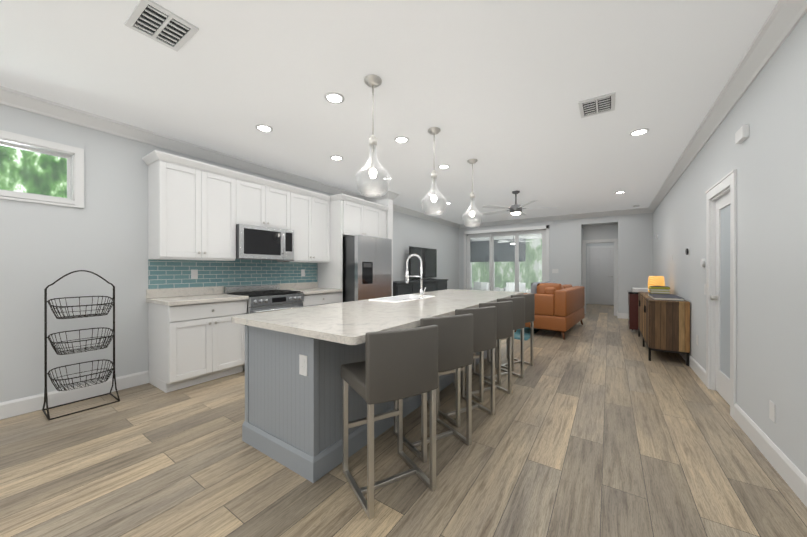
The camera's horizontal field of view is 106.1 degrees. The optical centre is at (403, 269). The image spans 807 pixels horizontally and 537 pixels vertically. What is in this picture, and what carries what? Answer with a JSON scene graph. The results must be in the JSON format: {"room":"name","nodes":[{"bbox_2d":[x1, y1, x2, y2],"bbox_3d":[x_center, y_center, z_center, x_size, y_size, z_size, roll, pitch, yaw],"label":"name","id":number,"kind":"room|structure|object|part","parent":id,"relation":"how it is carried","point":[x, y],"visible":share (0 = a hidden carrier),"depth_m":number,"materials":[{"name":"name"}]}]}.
{"room":"kitchen","nodes":[
{"label":"kitchen","id":0,"kind":"room"},
{"bbox_2d":[0,104,458,402],"bbox_3d":[-1.548,-0.132,5.268,0.150,2.720,12.150,0,0,34],"label":"wall","id":1,"kind":"structure","parent":0,"point":[103,232],"depth_m":2.92,"materials":[{"name":"white paint"}]},
{"bbox_2d":[0,130,83,207],"bbox_3d":[-3.459,-0.870,2.431,0.172,0.565,1.230,0,0,34],"label":"window","id":2,"kind":"structure","parent":1,"relation":"in","point":[73,156],"depth_m":2.75,"materials":[{"name":"white"}]},
{"bbox_2d":[0,86,363,199],"bbox_3d":[-2.774,-1.431,3.240,0.095,0.115,7.120,0,0,34],"label":"crown molding","id":3,"kind":"structure","parent":1,"relation":"attached to","point":[9,97],"depth_m":3.22,"materials":[{"name":"white"}]},
{"bbox_2d":[146,150,241,261],"bbox_3d":[-2.414,-0.671,3.562,0.327,1.075,0.835,0,0,34],"label":"upper cabinet","id":4,"kind":"object","parent":1,"relation":"attached to","point":[193,207],"depth_m":3.37,"materials":[{"name":"white wood"}]},
{"bbox_3d":[-1.545,-1.171,4.556,0.647,0.080,3.558,0,0,34],"label":"cab crown","id":5,"kind":"part","parent":4,"relation":"part of","materials":[{"name":"white wood"}]},
{"bbox_2d":[146,282,317,297],"bbox_3d":[-2.133,0.259,4.252,0.020,0.099,2.330,0,0,34],"label":"backsplash","id":6,"kind":"structure","parent":1,"relation":"attached to","point":[175,291],"depth_m":3.72,"materials":[{"name":"white stone"}]},
{"bbox_2d":[234,218,285,261],"bbox_3d":[-1.984,-0.387,4.068,0.471,0.485,0.598,0,0,34],"label":"microwave","id":7,"kind":"object","parent":1,"relation":"attached to","point":[241,243],"depth_m":3.95,"materials":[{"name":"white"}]},
{"bbox_2d":[242,174,289,221],"bbox_3d":[-1.996,-0.890,4.178,0.327,0.640,0.775,0,0,34],"label":"upper cabinet","id":8,"kind":"object","parent":1,"relation":"attached to","point":[261,198],"depth_m":4.08,"materials":[{"name":"white wood"}]},
{"bbox_2d":[286,222,297,261],"bbox_3d":[-1.777,-0.388,4.373,0.471,0.485,0.201,0,0,34],"label":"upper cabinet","id":9,"kind":"object","parent":1,"relation":"attached to","point":[291,230],"depth_m":4.35,"materials":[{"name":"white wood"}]},
{"bbox_2d":[290,186,329,261],"bbox_3d":[-1.582,-0.674,4.789,0.327,1.075,0.820,0,0,34],"label":"upper cabinet","id":10,"kind":"object","parent":1,"relation":"attached to","point":[309,210],"depth_m":4.72,"materials":[{"name":"white wood"}]},
{"bbox_2d":[330,194,377,237],"bbox_3d":[-0.948,-0.892,5.482,0.597,0.640,0.960,0,0,34],"label":"upper cabinet","id":11,"kind":"object","parent":1,"relation":"attached to","point":[348,215],"depth_m":5.10,"materials":[{"name":"white wood"}]},
{"bbox_2d":[0,311,806,506],"bbox_3d":[1.530,1.161,5.194,5.030,0.135,15.180,0,0,34],"label":"baseboard","id":12,"kind":"structure","parent":1,"relation":"attached to","point":[792,475],"depth_m":2.57,"materials":[{"name":"white"}]},
{"bbox_2d":[393,204,459,227],"bbox_3d":[0.561,-1.440,8.155,0.095,0.115,4.460,0,0,34],"label":"crown molding","id":13,"kind":"structure","parent":1,"relation":"attached to","point":[397,208],"depth_m":8.06,"materials":[{"name":"white wood"}]},
{"bbox_2d":[370,199,392,295],"bbox_3d":[-0.512,-0.133,6.100,0.630,2.720,0.150,0,0,34],"label":"wall","id":14,"kind":"structure","parent":0,"point":[389,218],"depth_m":5.92,"materials":[{"name":"white paint"}]},
{"bbox_2d":[364,191,395,200],"bbox_3d":[-0.486,-1.436,5.945,0.605,0.115,0.115,0,0,34],"label":"crown molding","id":15,"kind":"structure","parent":14,"relation":"attached to","point":[389,195],"depth_m":5.92,"materials":[{"name":"white wood"}]},
{"bbox_2d":[378,206,388,237],"bbox_3d":[-0.640,-0.893,5.936,0.597,0.640,0.258,0,0,34],"label":"upper cabinet","id":16,"kind":"object","parent":14,"relation":"attached to","point":[382,210],"depth_m":5.77,"materials":[{"name":"white wood"}]},
{"bbox_2d":[0,0,778,223],"bbox_3d":[0.595,-1.539,3.812,5.330,0.100,12.150,0,0,34],"label":"ceiling","id":17,"kind":"structure","parent":0,"point":[498,90],"depth_m":2.41,"materials":[{"name":"white paint"}]},
{"bbox_2d":[124,0,198,51],"bbox_3d":[-1.469,-1.480,1.847,0.330,0.012,0.270,0,0,34],"label":"ceiling vent","id":18,"kind":"object","parent":17,"relation":"in","point":[151,19],"visible":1,"depth_m":1.83,"materials":[{"name":"white metal"}]},
{"bbox_2d":[255,124,272,131],"bbox_3d":[-1.452,-1.484,3.169,0.171,0.008,0.172,0,0,34],"label":"recessed light","id":19,"kind":"object","parent":17,"relation":"in","point":[262,127],"depth_m":3.18,"materials":[{"name":"white plastic"}]},
{"bbox_2d":[324,92,344,103],"bbox_3d":[-0.593,-1.483,2.610,0.172,0.008,0.169,0,0,34],"label":"recessed light","id":20,"kind":"object","parent":17,"relation":"in","point":[334,97],"depth_m":2.61,"materials":[{"name":"white plastic"}]},
{"bbox_2d":[330,155,342,159],"bbox_3d":[-0.883,-1.486,4.007,0.168,0.008,0.167,0,0,34],"label":"recessed light","id":21,"kind":"object","parent":17,"relation":"in","point":[335,157],"depth_m":4.01,"materials":[{"name":"white"}]},
{"bbox_2d":[355,75,390,197],"bbox_3d":[-0.239,-1.034,2.378,0.276,0.905,0.276,0,0,34],"label":"pendant light","id":22,"kind":"object","parent":17,"relation":"hanging from","point":[372,166],"visible":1,"depth_m":2.35,"materials":[{"name":"clear glass"}]},
{"bbox_3d":[-0.239,-0.782,2.379,0.276,0.400,0.276,0,0,34],"label":"lamp shade","id":23,"kind":"part","parent":22,"relation":"part of","materials":[{"name":"clear glass"}]},
{"bbox_2d":[394,136,408,142],"bbox_3d":[-0.021,-1.485,3.451,0.173,0.008,0.176,0,0,34],"label":"recessed light","id":24,"kind":"object","parent":17,"relation":"in","point":[400,139],"depth_m":3.45,"materials":[{"name":"white"}]},
{"bbox_2d":[421,127,446,215],"bbox_3d":[0.326,-1.036,3.228,0.276,0.905,0.276,0,0,34],"label":"pendant light","id":25,"kind":"object","parent":17,"relation":"hanging from","point":[434,192],"visible":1,"depth_m":3.19,"materials":[{"name":"clear glass"}]},
{"bbox_3d":[0.326,-0.783,3.229,0.276,0.400,0.276,0,0,34],"label":"lamp shade","id":26,"kind":"part","parent":25,"relation":"part of","materials":[{"name":"clear glass"}]},
{"bbox_2d":[438,164,449,168],"bbox_3d":[0.578,-1.486,4.359,0.157,0.008,0.169,0,0,34],"label":"recessed light","id":27,"kind":"object","parent":17,"relation":"in","point":[444,166],"depth_m":4.36,"materials":[{"name":"white"}]},
{"bbox_2d":[462,159,482,227],"bbox_3d":[0.938,-1.038,4.130,0.276,0.905,0.276,0,0,34],"label":"pendant light","id":28,"kind":"object","parent":17,"relation":"hanging from","point":[471,211],"visible":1,"depth_m":4.09,"materials":[{"name":"clear glass"}]},
{"bbox_3d":[0.938,-0.785,4.131,0.276,0.400,0.276,0,0,34],"label":"lamp shade","id":29,"kind":"part","parent":28,"relation":"part of","materials":[{"name":"clear glass"}]},
{"bbox_2d":[482,191,555,214],"bbox_3d":[2.164,-1.270,5.826,1.431,0.445,1.377,0,0,34],"label":"room ceiling fan","id":30,"kind":"object","parent":17,"relation":"hanging from","point":[516,209],"visible":1,"depth_m":5.70,"materials":[{"name":"grey metal"}]},
{"bbox_2d":[578,92,614,117],"bbox_3d":[1.750,-1.482,2.744,0.270,0.012,0.330,0,0,34],"label":"ceiling vent","id":31,"kind":"object","parent":17,"relation":"in","point":[605,103],"visible":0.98,"depth_m":2.73,"materials":[{"name":"white metal"}]},
{"bbox_2d":[630,128,648,135],"bbox_3d":[2.534,-1.484,3.260,0.155,0.008,0.175,0,0,34],"label":"recessed light","id":32,"kind":"object","parent":17,"relation":"in","point":[644,130],"depth_m":3.27,"materials":[{"name":"white plastic"}]},
{"bbox_2d":[0,304,806,536],"bbox_3d":[1.564,1.278,5.244,5.830,0.100,15.900,0,0,34],"label":"floor","id":33,"kind":"structure","parent":0,"point":[598,424],"depth_m":1.90,"materials":[{"name":"brown wood"}]},
{"bbox_2d":[42,270,119,419],"bbox_3d":[-2.908,0.617,2.748,0.322,1.231,0.442,0,0,34],"label":"stand","id":34,"kind":"object","parent":33,"relation":"on","point":[47,414],"visible":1,"depth_m":2.71,"materials":[{"name":"grey metal"}]},
{"bbox_2d":[148,302,241,392],"bbox_3d":[-2.325,0.791,3.468,0.582,0.880,0.775,0,0,34],"label":"base cabinet","id":35,"kind":"object","parent":33,"relation":"on","point":[188,346],"depth_m":3.21,"materials":[{"name":"white wood"}]},
{"bbox_2d":[146,286,337,305],"bbox_3d":[-1.884,0.322,4.083,0.622,0.054,2.330,0,0,34],"label":"countertop","id":36,"kind":"structure","parent":35,"relation":"on","point":[187,299],"depth_m":3.53,"materials":[{"name":"white stone"}]},
{"bbox_2d":[242,290,309,371],"bbox_3d":[-1.858,0.778,4.088,0.619,0.905,0.895,0,0,34],"label":"range","id":37,"kind":"object","parent":33,"relation":"on","point":[257,303],"depth_m":3.81,"materials":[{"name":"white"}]},
{"bbox_2d":[310,290,341,305],"bbox_3d":[-1.459,0.789,4.744,0.582,0.880,0.760,0,0,34],"label":"base cabinet","id":38,"kind":"object","parent":33,"relation":"on","point":[315,299],"depth_m":4.62,"materials":[{"name":"white wood"}]},
{"bbox_2d":[318,234,341,289],"bbox_3d":[-0.965,0.340,5.450,0.547,1.775,0.965,0,0,34],"label":"tall cabinet","id":39,"kind":"object","parent":33,"relation":"on","point":[329,273],"depth_m":4.99,"materials":[{"name":"white wood"}]},
{"bbox_2d":[343,235,391,301],"bbox_3d":[-0.816,0.335,5.398,0.851,1.785,0.895,0,0,34],"label":"fridge","id":40,"kind":"object","parent":39,"relation":"in","point":[367,260],"depth_m":4.98,"materials":[{"name":"silver metal"}]},
{"bbox_2d":[242,326,490,482],"bbox_3d":[0.219,0.799,3.322,1.018,0.864,3.426,0,0,34],"label":"kitchen island","id":41,"kind":"object","parent":33,"relation":"on","point":[296,359],"depth_m":1.94,"materials":[{"name":"grey wood"}]},
{"bbox_2d":[232,290,523,345],"bbox_3d":[0.269,0.341,3.293,1.195,0.050,3.580,0,0,34],"label":"island countertop","id":42,"kind":"structure","parent":41,"relation":"on","point":[346,323],"depth_m":2.18,"materials":[{"name":"white stone"}]},
{"bbox_2d":[388,298,399,301],"bbox_3d":[0.004,0.458,3.491,0.340,0.209,0.774,0,0,34],"label":"sink","id":43,"kind":"object","parent":42,"relation":"in","point":[389,299],"depth_m":3.55,"materials":[{"name":"white ceramic"}]},
{"bbox_2d":[405,254,427,297],"bbox_3d":[0.136,0.075,3.426,0.243,0.503,0.111,0,0,34],"label":"faucet","id":44,"kind":"object","parent":42,"relation":"on","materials":[{"name":"silver metal"}]},
{"bbox_2d":[341,325,437,518],"bbox_3d":[-0.088,0.772,1.766,0.430,0.925,0.453,0,0,-30],"label":"stool","id":45,"kind":"object","parent":33,"relation":"on","point":[399,365],"visible":1,"depth_m":1.59,"materials":[{"name":"grey leather"}]},
{"bbox_3d":[-0.098,0.618,1.782,0.430,0.082,0.415,0,0,-30],"label":"seat","id":46,"kind":"part","parent":45,"relation":"part of","materials":[{"name":"grey leather"}]},
{"bbox_3d":[-0.094,0.947,1.776,0.408,0.575,0.408,0,0,-30],"label":"frame","id":47,"kind":"part","parent":45,"relation":"part of","materials":[{"name":"silver metal"}]},
{"bbox_2d":[393,246,447,295],"bbox_3d":[0.360,0.329,7.503,0.460,1.790,2.470,0,0,34],"label":"tv console","id":48,"kind":"object","parent":33,"relation":"on","point":[428,256],"visible":0.48,"depth_m":7.57,"materials":[{"name":"grey wood"}]},
{"bbox_2d":[409,246,436,279],"bbox_3d":[0.520,-0.154,7.835,0.253,0.826,1.340,0,0,34],"label":"tv","id":49,"kind":"object","parent":48,"relation":"on","point":[428,256],"depth_m":7.82,"materials":[{"name":"black"}]},
{"bbox_2d":[394,313,472,462],"bbox_3d":[0.209,0.771,2.204,0.430,0.925,0.453,0,0,-30],"label":"stool","id":50,"kind":"object","parent":33,"relation":"on","point":[455,341],"visible":0.71,"depth_m":2.04,"materials":[{"name":"grey leather"}]},
{"bbox_3d":[0.204,0.946,2.215,0.408,0.575,0.408,0,0,-30],"label":"frame","id":51,"kind":"part","parent":50,"relation":"part of","materials":[{"name":"silver metal"}]},
{"bbox_2d":[428,306,496,426],"bbox_3d":[0.507,0.770,2.643,0.430,0.925,0.453,0,0,-30],"label":"stool","id":52,"kind":"object","parent":33,"relation":"on","point":[484,328],"visible":0.58,"depth_m":2.50,"materials":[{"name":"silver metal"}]},
{"bbox_3d":[0.501,0.945,2.653,0.408,0.575,0.408,0,0,-30],"label":"frame","id":53,"kind":"part","parent":52,"relation":"part of","materials":[{"name":"silver metal"}]},
{"bbox_2d":[453,301,512,402],"bbox_3d":[0.804,0.769,3.082,0.430,0.925,0.453,0,0,-30],"label":"stool","id":54,"kind":"object","parent":33,"relation":"on","point":[504,324],"visible":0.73,"depth_m":2.93,"materials":[{"name":"grey leather"}]},
{"bbox_3d":[0.799,0.944,3.092,0.408,0.575,0.408,0,0,-30],"label":"frame","id":55,"kind":"part","parent":54,"relation":"part of","materials":[{"name":"silver metal"}]},
{"bbox_2d":[472,297,524,384],"bbox_3d":[1.102,0.769,3.520,0.430,0.925,0.453,0,0,-31],"label":"stool","id":56,"kind":"object","parent":33,"relation":"on","point":[518,312],"visible":0.5,"depth_m":3.38,"materials":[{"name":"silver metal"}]},
{"bbox_3d":[1.096,0.944,3.530,0.408,0.575,0.408,0,0,-31],"label":"frame","id":57,"kind":"part","parent":56,"relation":"part of","materials":[{"name":"silver metal"}]},
{"bbox_2d":[487,294,534,370],"bbox_3d":[1.400,0.768,3.959,0.430,0.925,0.453,0,0,-32],"label":"stool","id":58,"kind":"object","parent":33,"relation":"on","point":[530,308],"visible":0.54,"depth_m":3.87,"materials":[{"name":"grey fabric"}]},
{"bbox_3d":[1.394,0.943,3.969,0.408,0.575,0.408,0,0,-32],"label":"frame","id":59,"kind":"part","parent":58,"relation":"part of","materials":[{"name":"silver metal"}]},
{"bbox_2d":[514,327,539,340],"bbox_3d":[1.994,1.219,7.188,2.400,0.012,3.080,0,0,34],"label":"living room rug","id":60,"kind":"object","parent":33,"relation":"on","point":[517,334],"visible":0.02,"depth_m":5.79,"materials":[{"name":"teal carpet"}]},
{"bbox_2d":[514,281,584,339],"bbox_3d":[3.078,0.729,6.329,0.940,1.003,1.920,0,0,39],"label":"sofa","id":61,"kind":"object","parent":33,"relation":"on","point":[559,307],"visible":0.83,"depth_m":5.55,"materials":[{"name":"brown leather"}]},
{"bbox_2d":[531,282,547,293],"bbox_3d":[2.658,0.467,5.923,0.460,0.460,0.160,0,0,-23],"label":"pillow","id":62,"kind":"object","parent":61,"relation":"on","point":[534,286],"depth_m":5.83,"materials":[{"name":"orange fabric"}]},
{"bbox_2d":[537,283,561,293],"bbox_3d":[2.737,0.467,5.704,0.440,0.440,0.150,0,0,14],"label":"pillow","id":63,"kind":"object","parent":61,"relation":"on","point":[542,288],"depth_m":5.67,"materials":[{"name":"brown leather"}]},
{"bbox_2d":[627,288,647,331],"bbox_3d":[4.779,0.796,6.011,0.540,0.859,0.490,0,0,34],"label":"base cabinet","id":64,"kind":"object","parent":33,"relation":"on","point":[633,310],"visible":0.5,"depth_m":5.93,"materials":[{"name":"red wood"}]},
{"bbox_2d":[638,276,689,365],"bbox_3d":[3.991,0.668,4.744,0.428,1.121,1.824,0,0,34],"label":"sideboard","id":65,"kind":"object","parent":33,"relation":"on","point":[663,319],"visible":1,"depth_m":4.05,"materials":[{"name":"brown wood"}]},
{"bbox_2d":[648,276,664,291],"bbox_3d":[4.338,0.257,5.209,0.230,0.300,0.230,0,0,34],"label":"lamp","id":66,"kind":"object","parent":65,"relation":"on","point":[652,280],"depth_m":5.13,"materials":[{"name":"yellow fabric"}]},
{"bbox_2d":[648,286,683,300],"bbox_3d":[3.896,0.332,4.566,0.310,0.152,1.160,0,0,34],"label":"books","id":67,"kind":"object","parent":65,"relation":"on","point":[656,292],"depth_m":4.64,"materials":[{"name":"green paper"}]},
{"bbox_2d":[470,235,541,292],"bbox_3d":[4.575,-0.054,12.147,4.000,2.560,0.090,0,0,34],"label":"wall","id":68,"kind":"structure","parent":0,"point":[497,257],"depth_m":12.53,"materials":[{"name":"white paint"}]},
{"bbox_2d":[470,234,541,238],"bbox_3d":[3.730,-1.382,10.899,4.000,0.100,3.100,0,0,34],"label":"ceiling","id":69,"kind":"structure","parent":0,"point":[505,236],"depth_m":12.13,"materials":[{"name":"white paint"}]},
{"bbox_2d":[497,236,522,244],"bbox_3d":[3.872,-1.109,10.674,1.203,0.445,1.158,0,0,34],"label":"ceiling fan","id":70,"kind":"object","parent":69,"relation":"hanging from","point":[510,241],"depth_m":10.56,"materials":[{"name":"grey metal"}]},
{"bbox_2d":[459,213,652,312],"bbox_3d":[3.964,-0.138,8.779,5.030,2.720,0.150,0,0,34],"label":"wall","id":71,"kind":"structure","parent":0,"point":[635,250],"depth_m":7.91,"materials":[{"name":"white paint"}]},
{"bbox_2d":[464,225,548,292],"bbox_3d":[3.062,-0.022,9.312,2.570,2.485,0.220,0,0,34],"label":"sliding door","id":72,"kind":"structure","parent":71,"relation":"attached to","point":[517,232],"depth_m":9.25,"materials":[{"name":"white"}]},
{"bbox_2d":[460,208,647,227],"bbox_3d":[3.850,-1.441,8.707,4.920,0.115,0.095,0,0,34],"label":"crown molding","id":73,"kind":"structure","parent":71,"relation":"attached to","point":[639,210],"depth_m":8.26,"materials":[{"name":"white wood"}]},
{"bbox_2d":[582,223,617,304],"bbox_3d":[6.115,-0.029,9.404,1.310,2.500,3.300,0,0,34],"label":"wall","id":74,"kind":"structure","parent":0,"point":[600,231],"depth_m":8.33,"materials":[{"name":"white paint"}]},
{"bbox_2d":[582,239,617,315],"bbox_3d":[5.381,0.195,8.321,0.820,2.055,0.118,0,0,34],"label":"door frame","id":75,"kind":"structure","parent":74,"relation":"attached to","point":[614,246],"depth_m":8.27,"materials":[{"name":"white wood"}]},
{"bbox_2d":[589,248,613,304],"bbox_3d":[6.954,0.220,10.650,0.734,1.977,0.073,0,0,34],"label":"hall door","id":76,"kind":"structure","parent":74,"relation":"in","point":[601,275],"depth_m":10.65,"materials":[{"name":"white paint"}]},
{"bbox_2d":[653,12,806,476],"bbox_3d":[2.738,-0.127,2.360,0.150,2.720,12.150,0,0,34],"label":"wall","id":77,"kind":"structure","parent":0,"point":[767,158],"depth_m":2.05,"materials":[{"name":"white paint"}]},
{"bbox_2d":[685,248,689,254],"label":"thermostat","id":78,"kind":"object","parent":77,"relation":"attached to","point":[687,251],"depth_m":3.96,"materials":[{"name":"white"}]},
{"bbox_2d":[700,259,704,266],"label":"thermostat","id":79,"kind":"object","parent":77,"relation":"attached to","point":[702,261],"depth_m":3.33,"materials":[{"name":"white plastic"}]},
{"bbox_2d":[710,192,729,404],"bbox_3d":[2.996,0.258,2.832,0.082,1.925,0.644,0,0,34],"label":"pantry door","id":80,"kind":"structure","parent":77,"relation":"in","point":[722,347],"depth_m":2.92,"materials":[{"name":"white wood"}]},
{"bbox_2d":[705,169,736,418],"bbox_3d":[3.029,0.202,2.810,0.174,2.060,0.870,0,0,34],"label":"door frame","id":81,"kind":"structure","parent":77,"relation":"attached to","point":[729,180],"depth_m":3.01,"materials":[{"name":"white wood"}]},
{"bbox_2d":[648,0,806,211],"bbox_3d":[2.637,-1.429,2.427,0.095,0.115,11.850,0,0,34],"label":"crown molding","id":82,"kind":"structure","parent":77,"relation":"attached to","point":[784,18],"depth_m":2.22,"materials":[{"name":"white"}]},
{"bbox_2d":[735,124,748,143],"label":"door chime","id":83,"kind":"object","parent":77,"relation":"attached to","point":[741,134],"depth_m":2.31,"materials":[{"name":"white plastic"}]},
{"bbox_2d":[769,400,775,422],"label":"switch plates","id":84,"kind":"object","parent":77,"relation":"attached to","point":[772,407],"depth_m":1.93,"materials":[{"name":"white plastic"}]},
{"label":"outside","id":85,"kind":"structure","parent":0,"visible":0},
{"bbox_2d":[0,145,66,197],"bbox_3d":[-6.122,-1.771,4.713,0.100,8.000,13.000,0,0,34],"label":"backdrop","id":86,"kind":"structure","parent":85,"point":[26,167],"depth_m":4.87,"materials":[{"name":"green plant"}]},
{"bbox_2d":[472,238,541,288],"bbox_3d":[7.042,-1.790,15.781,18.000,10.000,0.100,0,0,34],"label":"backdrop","id":87,"kind":"structure","parent":85,"point":[523,271],"depth_m":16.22,"materials":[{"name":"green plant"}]},
{"bbox_3d":[3.730,1.253,10.904,4.000,0.050,3.100,0,0,34],"label":"floor","id":88,"kind":"structure","parent":85,"visible":0},
{"bbox_2d":[473,282,499,290],"bbox_3d":[3.073,0.838,11.277,0.660,0.780,0.720,0,0,-36],"label":"chair","id":89,"kind":"object","parent":88,"relation":"on","point":[482,285],"depth_m":11.08,"materials":[{"name":"grey plastic"}]},
{"bbox_2d":[504,282,526,292],"bbox_3d":[4.033,0.838,10.988,0.720,0.780,0.660,0,0,14],"label":"chair","id":90,"kind":"object","parent":88,"relation":"on","point":[510,285],"depth_m":10.69,"materials":[{"name":"grey plastic"}]}
]}

